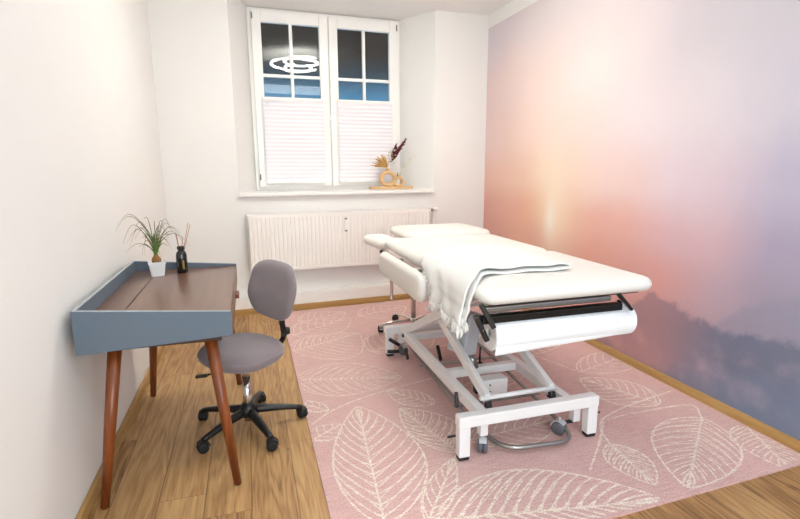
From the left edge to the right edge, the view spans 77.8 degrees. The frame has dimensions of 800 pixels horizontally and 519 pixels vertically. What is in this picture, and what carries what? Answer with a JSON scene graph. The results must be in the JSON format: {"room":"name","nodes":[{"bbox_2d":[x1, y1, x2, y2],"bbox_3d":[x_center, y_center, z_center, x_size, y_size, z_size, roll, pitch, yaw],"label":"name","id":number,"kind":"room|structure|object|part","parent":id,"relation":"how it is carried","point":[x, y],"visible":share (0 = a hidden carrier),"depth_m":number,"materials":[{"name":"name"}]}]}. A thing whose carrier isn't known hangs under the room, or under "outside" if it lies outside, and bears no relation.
{"room":"massage therapy room","nodes":[
{"label":"massage therapy room","id":0,"kind":"room"},
{"bbox_2d":[0,0,170,518],"bbox_3d":[-1.426,-0.412,1.821,0.150,3.050,7.200,-4,11,-17],"label":"wall","id":1,"kind":"structure","parent":0,"point":[80,153],"depth_m":2.05,"materials":[{"name":"paint"}]},
{"bbox_2d":[75,346,164,518],"bbox_3d":[-1.248,1.103,1.840,0.022,0.062,6.400,-4,11,-17],"label":"baseboard","id":2,"kind":"structure","parent":1,"relation":"attached to","point":[88,503],"depth_m":2.63,"materials":[{"name":"brown wood"}]},
{"bbox_2d":[235,294,410,315],"bbox_3d":[-0.573,0.454,5.271,3.350,0.058,0.027,-4,11,-19],"label":"baseboard","id":3,"kind":"structure","parent":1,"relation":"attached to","point":[250,311],"depth_m":5.23,"materials":[{"name":"brown wood"}]},
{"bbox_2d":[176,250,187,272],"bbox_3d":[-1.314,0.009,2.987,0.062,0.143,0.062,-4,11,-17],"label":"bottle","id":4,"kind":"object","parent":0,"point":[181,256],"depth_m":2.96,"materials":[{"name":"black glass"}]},
{"bbox_2d":[147,0,488,294],"bbox_3d":[-0.738,-1.100,5.443,3.600,3.050,0.700,-4,11,-19],"label":"wall","id":5,"kind":"structure","parent":0,"point":[199,48],"depth_m":4.97,"materials":[{"name":"paint"}]},
{"bbox_2d":[235,282,406,309],"bbox_3d":[-0.595,0.386,5.329,3.395,0.172,0.120,-4,11,-19],"label":"trim","id":6,"kind":"structure","parent":5,"relation":"attached to","point":[380,289],"depth_m":5.25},
{"bbox_2d":[246,6,399,190],"bbox_3d":[-0.775,-1.706,5.450,1.645,1.850,0.172,-4,11,-19],"label":"window","id":7,"kind":"structure","parent":5,"relation":"in","point":[330,58],"depth_m":5.35,"materials":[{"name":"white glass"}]},
{"bbox_3d":[-1.147,-1.664,5.327,0.605,1.616,0.006,-4,11,-19],"label":"pane","id":8,"kind":"part","parent":7,"relation":"part of","materials":[{"name":"clear glass"}]},
{"bbox_3d":[-1.145,-1.683,5.319,0.789,1.787,0.055,-4,11,-19],"label":"sash","id":9,"kind":"part","parent":7,"relation":"part of","materials":[{"name":"white plastic"}]},
{"bbox_2d":[262,96,326,183],"bbox_3d":[-1.123,-1.274,5.339,0.645,0.895,0.024,-4,11,-19],"label":"blind","id":10,"kind":"object","parent":7,"relation":"attached to","point":[294,128],"visible":1,"depth_m":5.33,"materials":[{"name":"fabric"}]},
{"bbox_3d":[-1.126,-1.699,5.259,0.645,0.030,0.024,-4,11,-19],"label":"rail","id":11,"kind":"part","parent":10,"relation":"part of","materials":[{"name":"white plastic"}]},
{"bbox_3d":[-1.121,-0.843,5.420,0.645,0.018,0.024,-4,11,-19],"label":"rail","id":12,"kind":"part","parent":10,"relation":"part of","materials":[{"name":"white plastic"}]},
{"bbox_3d":[-0.750,-1.485,5.438,0.028,0.190,0.057,-4,11,-19],"label":"handle","id":13,"kind":"part","parent":7,"relation":"part of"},
{"bbox_3d":[-0.401,-1.736,5.577,0.782,1.787,0.055,-4,11,-19],"label":"sash","id":14,"kind":"part","parent":7,"relation":"part of","materials":[{"name":"white plastic"}]},
{"bbox_3d":[-0.403,-1.716,5.585,0.598,1.616,0.006,-4,11,-19],"label":"pane","id":15,"kind":"part","parent":7,"relation":"part of","materials":[{"name":"clear glass"}]},
{"bbox_2d":[337,99,392,182],"bbox_3d":[-0.379,-1.327,5.598,0.638,0.895,0.024,-4,11,-19],"label":"blind","id":16,"kind":"object","parent":7,"relation":"attached to","point":[365,127],"visible":0.84,"depth_m":5.59,"materials":[{"name":"fabric"}]},
{"bbox_3d":[-0.382,-1.752,5.517,0.638,0.030,0.024,-4,11,-19],"label":"rail","id":17,"kind":"part","parent":16,"relation":"part of","materials":[{"name":"white plastic"}]},
{"bbox_3d":[-0.377,-0.896,5.679,0.638,0.018,0.024,-4,11,-19],"label":"rail","id":18,"kind":"part","parent":16,"relation":"part of","materials":[{"name":"white plastic"}]},
{"bbox_2d":[239,188,433,196],"bbox_3d":[-0.673,-0.738,5.399,2.073,0.032,0.550,-4,11,-19],"label":"windowsill","id":19,"kind":"structure","parent":5,"relation":"attached to","point":[367,190],"depth_m":5.19,"materials":[{"name":"white stone"}]},
{"bbox_2d":[369,138,415,189],"bbox_3d":[-0.079,-1.083,5.597,0.554,0.568,0.099,-4,11,-19],"label":"ring vase","id":20,"kind":"object","parent":19,"relation":"on","point":[382,162],"visible":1,"depth_m":5.58,"materials":[{"name":"brown wood"}]},
{"bbox_2d":[246,207,437,272],"bbox_3d":[-0.539,-0.096,5.254,2.037,0.846,0.128,-4,11,-19],"label":"radiator","id":21,"kind":"object","parent":5,"relation":"attached to","point":[305,240],"visible":0.87,"depth_m":5.11,"materials":[{"name":"metal"}]},
{"bbox_2d":[247,208,428,214],"bbox_3d":[-0.594,-0.501,5.166,1.910,0.007,0.066,-4,11,-19],"label":"grille","id":22,"kind":"object","parent":21,"relation":"attached to","point":[411,210],"depth_m":5.19,"materials":[{"name":"metal"}]},
{"bbox_2d":[240,0,512,20],"bbox_3d":[0.189,-2.099,2.218,3.765,0.100,7.600,-4,11,-17],"label":"ceiling","id":23,"kind":"structure","parent":0,"point":[396,10],"depth_m":5.07,"materials":[{"name":"paint"}]},
{"bbox_2d":[88,299,799,518],"bbox_3d":[0.205,0.997,2.803,3.765,0.100,7.600,-4,11,-17],"label":"floor","id":24,"kind":"structure","parent":0,"point":[159,471],"depth_m":2.41,"materials":[{"name":"brown wood"}]},
{"bbox_2d":[70,261,241,509],"bbox_3d":[-1.176,0.525,2.679,0.627,0.888,1.164,-4,11,-17],"label":"writing desk","id":25,"kind":"object","parent":24,"relation":"on","point":[134,309],"visible":0.94,"depth_m":2.21,"materials":[{"name":"blue paint"}]},
{"bbox_3d":[-1.470,0.194,2.527,0.018,0.174,1.104,-4,11,-17],"label":"panel","id":26,"kind":"part","parent":25,"relation":"part of","materials":[{"name":"blue paint"}]},
{"bbox_3d":[-1.240,0.716,2.135,0.056,0.712,0.162,6,12,30],"label":"leg","id":27,"kind":"part","parent":25,"relation":"part of","materials":[{"name":"brown wood"}]},
{"bbox_3d":[-1.025,0.281,2.084,0.605,0.186,0.018,-4,11,-17],"label":"panel","id":28,"kind":"part","parent":25,"relation":"part of","materials":[{"name":"blue paint"}]},
{"bbox_3d":[-1.543,0.533,3.117,0.133,0.710,0.056,5,12,26],"label":"leg","id":29,"kind":"part","parent":25,"relation":"part of","materials":[{"name":"brown wood"}]},
{"bbox_2d":[117,214,190,276],"bbox_3d":[-1.439,-0.086,2.890,0.373,0.366,0.354,2,11,13],"label":"potted plant","id":30,"kind":"object","parent":25,"relation":"on","point":[156,265],"visible":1,"depth_m":2.89,"materials":[{"name":"green plant"}]},
{"bbox_3d":[-1.431,-0.085,2.896,0.024,0.138,0.023,-6,12,-28],"label":"stem","id":31,"kind":"part","parent":30,"relation":"part of","materials":[{"name":"green plant"}]},
{"bbox_3d":[-1.430,-0.005,2.911,0.054,0.060,0.054,-6,12,-28],"label":"bulb","id":32,"kind":"part","parent":30,"relation":"part of","materials":[{"name":"brown plant"}]},
{"bbox_3d":[-1.430,0.051,2.922,0.092,0.085,0.092,-6,12,-28],"label":"pot","id":33,"kind":"part","parent":30,"relation":"part of","materials":[{"name":"ceramic"}]},
{"bbox_3d":[-1.171,0.270,2.633,0.470,0.026,1.044,-4,11,-17],"label":"leg frame","id":34,"kind":"part","parent":25,"relation":"part of","materials":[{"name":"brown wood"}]},
{"bbox_2d":[126,265,235,309],"bbox_3d":[-1.119,0.157,2.628,0.451,0.017,1.102,-4,11,-17],"label":"countertop","id":35,"kind":"structure","parent":25,"relation":"on","point":[203,288],"depth_m":2.55,"materials":[{"name":"brown wood"}]},
{"bbox_2d":[175,224,189,272],"bbox_3d":[-1.300,-0.070,2.976,0.093,0.301,0.064,-4,11,-17],"label":"reed diffuser","id":36,"kind":"object","parent":25,"relation":"on","point":[181,256],"visible":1,"depth_m":2.96,"materials":[{"name":"black glass"}]},
{"bbox_3d":[-1.352,0.084,3.139,0.605,0.186,0.018,-4,11,-17],"label":"panel","id":37,"kind":"part","parent":25,"relation":"part of","materials":[{"name":"blue paint"}]},
{"bbox_3d":[-0.807,0.689,2.268,0.151,0.711,0.055,5,12,27],"label":"leg","id":38,"kind":"part","parent":25,"relation":"part of","materials":[{"name":"brown wood"}]},
{"bbox_3d":[-0.908,0.192,2.700,0.022,0.075,1.096,-4,11,-17],"label":"drawer","id":39,"kind":"part","parent":25,"relation":"part of","materials":[{"name":"brown wood"}]},
{"bbox_3d":[-1.104,0.505,3.252,0.056,0.710,0.137,4,12,24],"label":"leg","id":40,"kind":"part","parent":25,"relation":"part of","materials":[{"name":"brown wood"}]},
{"bbox_2d":[195,259,307,453],"bbox_3d":[-0.838,0.497,2.752,0.614,0.910,0.633,-4,11,-17],"label":"swivel chair","id":41,"kind":"object","parent":24,"relation":"on","point":[272,286],"visible":0.96,"depth_m":2.80,"materials":[{"name":"grey fabric"}]},
{"bbox_3d":[-0.966,0.598,2.646,0.238,0.027,0.036,-6,12,-28],"label":"lever","id":42,"kind":"part","parent":41,"relation":"part of","materials":[{"name":"black plastic"}]},
{"bbox_3d":[-1.015,0.852,2.841,0.270,0.069,0.052,3,11,15],"label":"arm","id":43,"kind":"part","parent":41,"relation":"part of","materials":[{"name":"black plastic"}]},
{"bbox_3d":[-0.945,0.885,2.663,0.052,0.069,0.270,7,13,32],"label":"arm","id":44,"kind":"part","parent":41,"relation":"part of","materials":[{"name":"black plastic"}]},
{"bbox_3d":[-0.882,0.517,2.764,0.444,0.140,0.410,6,13,32],"label":"seat","id":45,"kind":"part","parent":41,"relation":"part of","materials":[{"name":"grey fabric"}]},
{"bbox_3d":[-0.864,0.828,2.961,0.052,0.069,0.270,-1,11,-3],"label":"arm","id":46,"kind":"part","parent":41,"relation":"part of","materials":[{"name":"black plastic"}]},
{"bbox_3d":[-0.752,0.882,2.673,0.052,0.069,0.270,-9,14,-38],"label":"arm","id":47,"kind":"part","parent":41,"relation":"part of","materials":[{"name":"black plastic"}]},
{"bbox_3d":[-0.739,0.179,2.923,0.360,0.348,0.117,6,13,31],"label":"backrest","id":48,"kind":"part","parent":41,"relation":"part of","materials":[{"name":"grey fabric"}]},
{"bbox_3d":[-0.701,0.847,2.857,0.270,0.069,0.052,-4,11,-21],"label":"arm","id":49,"kind":"part","parent":41,"relation":"part of","materials":[{"name":"black plastic"}]},
{"bbox_2d":[285,299,799,518],"bbox_3d":[0.416,0.761,3.747,2.346,0.011,3.623,-4,11,-17],"label":"area rug","id":50,"kind":"object","parent":24,"relation":"on","point":[380,424],"visible":0.83,"depth_m":2.65,"materials":[{"name":"pink carpet"}]},
{"bbox_2d":[378,268,427,332],"bbox_3d":[0.098,0.362,4.389,0.605,0.536,0.627,-4,11,-17],"label":"stool","id":51,"kind":"object","parent":50,"relation":"on","point":[395,316],"visible":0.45,"depth_m":4.39,"materials":[{"name":"silver metal"}]},
{"bbox_3d":[-0.027,0.555,4.388,0.303,0.056,0.028,-3,11,-14],"label":"arm","id":52,"kind":"part","parent":51,"relation":"part of","materials":[{"name":"silver metal"}]},
{"bbox_3d":[0.038,0.524,4.550,0.028,0.056,0.303,-7,13,-32],"label":"arm","id":53,"kind":"part","parent":51,"relation":"part of","materials":[{"name":"silver metal"}]},
{"bbox_2d":[363,223,651,460],"bbox_3d":[0.422,0.348,3.357,1.051,0.943,2.321,-4,11,-17],"label":"table","id":54,"kind":"object","parent":50,"relation":"on","point":[585,281],"visible":0.88,"depth_m":2.65,"materials":[{"name":"white metal"}]},
{"bbox_3d":[0.049,0.693,3.633,0.018,0.079,0.059,-5,12,-24],"label":"lever","id":55,"kind":"part","parent":54,"relation":"part of","materials":[{"name":"black plastic"}]},
{"bbox_2d":[390,223,489,237],"bbox_3d":[0.322,-0.235,4.129,0.720,0.082,0.580,-4,11,-17],"label":"cushion","id":56,"kind":"object","parent":54,"relation":"on","point":[424,230],"depth_m":3.95,"materials":[{"name":"white leather"}]},
{"bbox_3d":[0.226,0.356,3.136,0.032,0.614,1.182,-4,11,-17],"label":"lift arm","id":57,"kind":"part","parent":54,"relation":"part of"},
{"bbox_3d":[0.460,0.052,3.093,0.560,0.045,1.570,-4,11,-17],"label":"frame","id":58,"kind":"part","parent":54,"relation":"part of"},
{"bbox_3d":[0.219,0.669,3.152,0.050,0.058,1.385,-4,11,-17],"label":"rail","id":59,"kind":"part","parent":54,"relation":"part of","materials":[{"name":"white metal"}]},
{"bbox_3d":[0.395,0.713,3.467,0.550,0.008,0.028,-4,11,-17],"label":"link plate","id":60,"kind":"part","parent":54,"relation":"part of","materials":[{"name":"metal"}]},
{"bbox_3d":[0.312,0.776,2.741,0.018,0.084,0.060,-1,11,-3],"label":"lever","id":61,"kind":"part","parent":54,"relation":"part of","materials":[{"name":"black plastic"}]},
{"bbox_3d":[0.397,0.443,3.035,0.171,0.273,0.150,-9,14,-38],"label":"motor","id":62,"kind":"part","parent":54,"relation":"part of","materials":[{"name":"grey plastic"}]},
{"bbox_3d":[0.339,0.516,2.913,0.032,0.332,0.798,-4,11,-17],"label":"lift arm","id":63,"kind":"part","parent":54,"relation":"part of"},
{"bbox_2d":[385,234,545,266],"bbox_3d":[0.420,-0.085,3.418,0.895,0.084,0.828,-4,11,-17],"label":"cushion","id":64,"kind":"object","parent":54,"relation":"on","point":[414,249],"depth_m":3.36,"materials":[{"name":"white leather"}]},
{"bbox_3d":[0.439,0.615,3.027,0.084,0.113,0.056,4,11,21],"label":"motor rod","id":65,"kind":"part","parent":54,"relation":"part of","materials":[{"name":"metal"}]},
{"bbox_3d":[0.353,0.299,2.154,0.069,0.120,0.034,-1,11,-5],"label":"roll arm","id":66,"kind":"part","parent":54,"relation":"part of","materials":[{"name":"black metal"}]},
{"bbox_3d":[0.375,0.243,2.129,0.074,0.112,0.030,0,11,3],"label":"hinge arm","id":67,"kind":"part","parent":54,"relation":"part of","materials":[{"name":"black metal"}]},
{"bbox_2d":[422,244,570,338],"bbox_3d":[0.449,0.124,2.620,0.660,0.287,0.839,-4,11,-17],"label":"throw blanket","id":68,"kind":"object","parent":54,"relation":"on","point":[453,274],"visible":0.99,"depth_m":2.45,"materials":[{"name":"fabric"}]},
{"bbox_3d":[0.569,0.819,2.903,0.550,0.008,0.028,-4,11,-17],"label":"link plate","id":69,"kind":"part","parent":54,"relation":"part of","materials":[{"name":"metal"}]},
{"bbox_3d":[0.702,0.493,3.022,0.032,0.332,0.798,-4,11,-17],"label":"lift arm","id":70,"kind":"part","parent":54,"relation":"part of"},
{"bbox_3d":[0.698,0.639,3.295,0.050,0.058,1.385,-4,11,-17],"label":"rail","id":71,"kind":"part","parent":54,"relation":"part of","materials":[{"name":"white metal"}]},
{"bbox_3d":[0.542,0.036,3.025,0.790,0.015,1.580,-4,11,-17],"label":"board","id":72,"kind":"part","parent":54,"relation":"part of","materials":[{"name":"brown wood"}]},
{"bbox_2d":[421,251,651,304],"bbox_3d":[0.664,0.064,2.622,0.910,0.084,0.860,-4,11,-17],"label":"cushion","id":73,"kind":"object","parent":54,"relation":"on","point":[585,280],"depth_m":2.27,"materials":[{"name":"white leather"}]},
{"bbox_2d":[483,302,636,355],"bbox_3d":[0.758,0.314,2.340,0.750,0.165,0.157,-4,11,-17],"label":"paper roll","id":74,"kind":"object","parent":54,"relation":"attached to","point":[524,335],"visible":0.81,"depth_m":2.26,"materials":[{"name":"white paper"}]},
{"bbox_3d":[1.059,0.198,2.338,0.088,0.092,0.034,-4,11,-17],"label":"hinge arm","id":75,"kind":"part","parent":54,"relation":"part of","materials":[{"name":"black metal"}]},
{"bbox_2d":[483,0,799,440],"bbox_3d":[1.935,-0.620,2.824,0.152,3.050,7.200,-4,11,-17],"label":"wall","id":76,"kind":"structure","parent":0,"point":[657,140],"depth_m":3.19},
{"bbox_2d":[522,308,799,452],"bbox_3d":[1.929,0.894,2.860,0.022,0.062,6.540,-4,11,-17],"label":"baseboard","id":77,"kind":"structure","parent":76,"relation":"attached to","point":[739,416],"depth_m":3.03,"materials":[{"name":"brown wood"}]}
]}

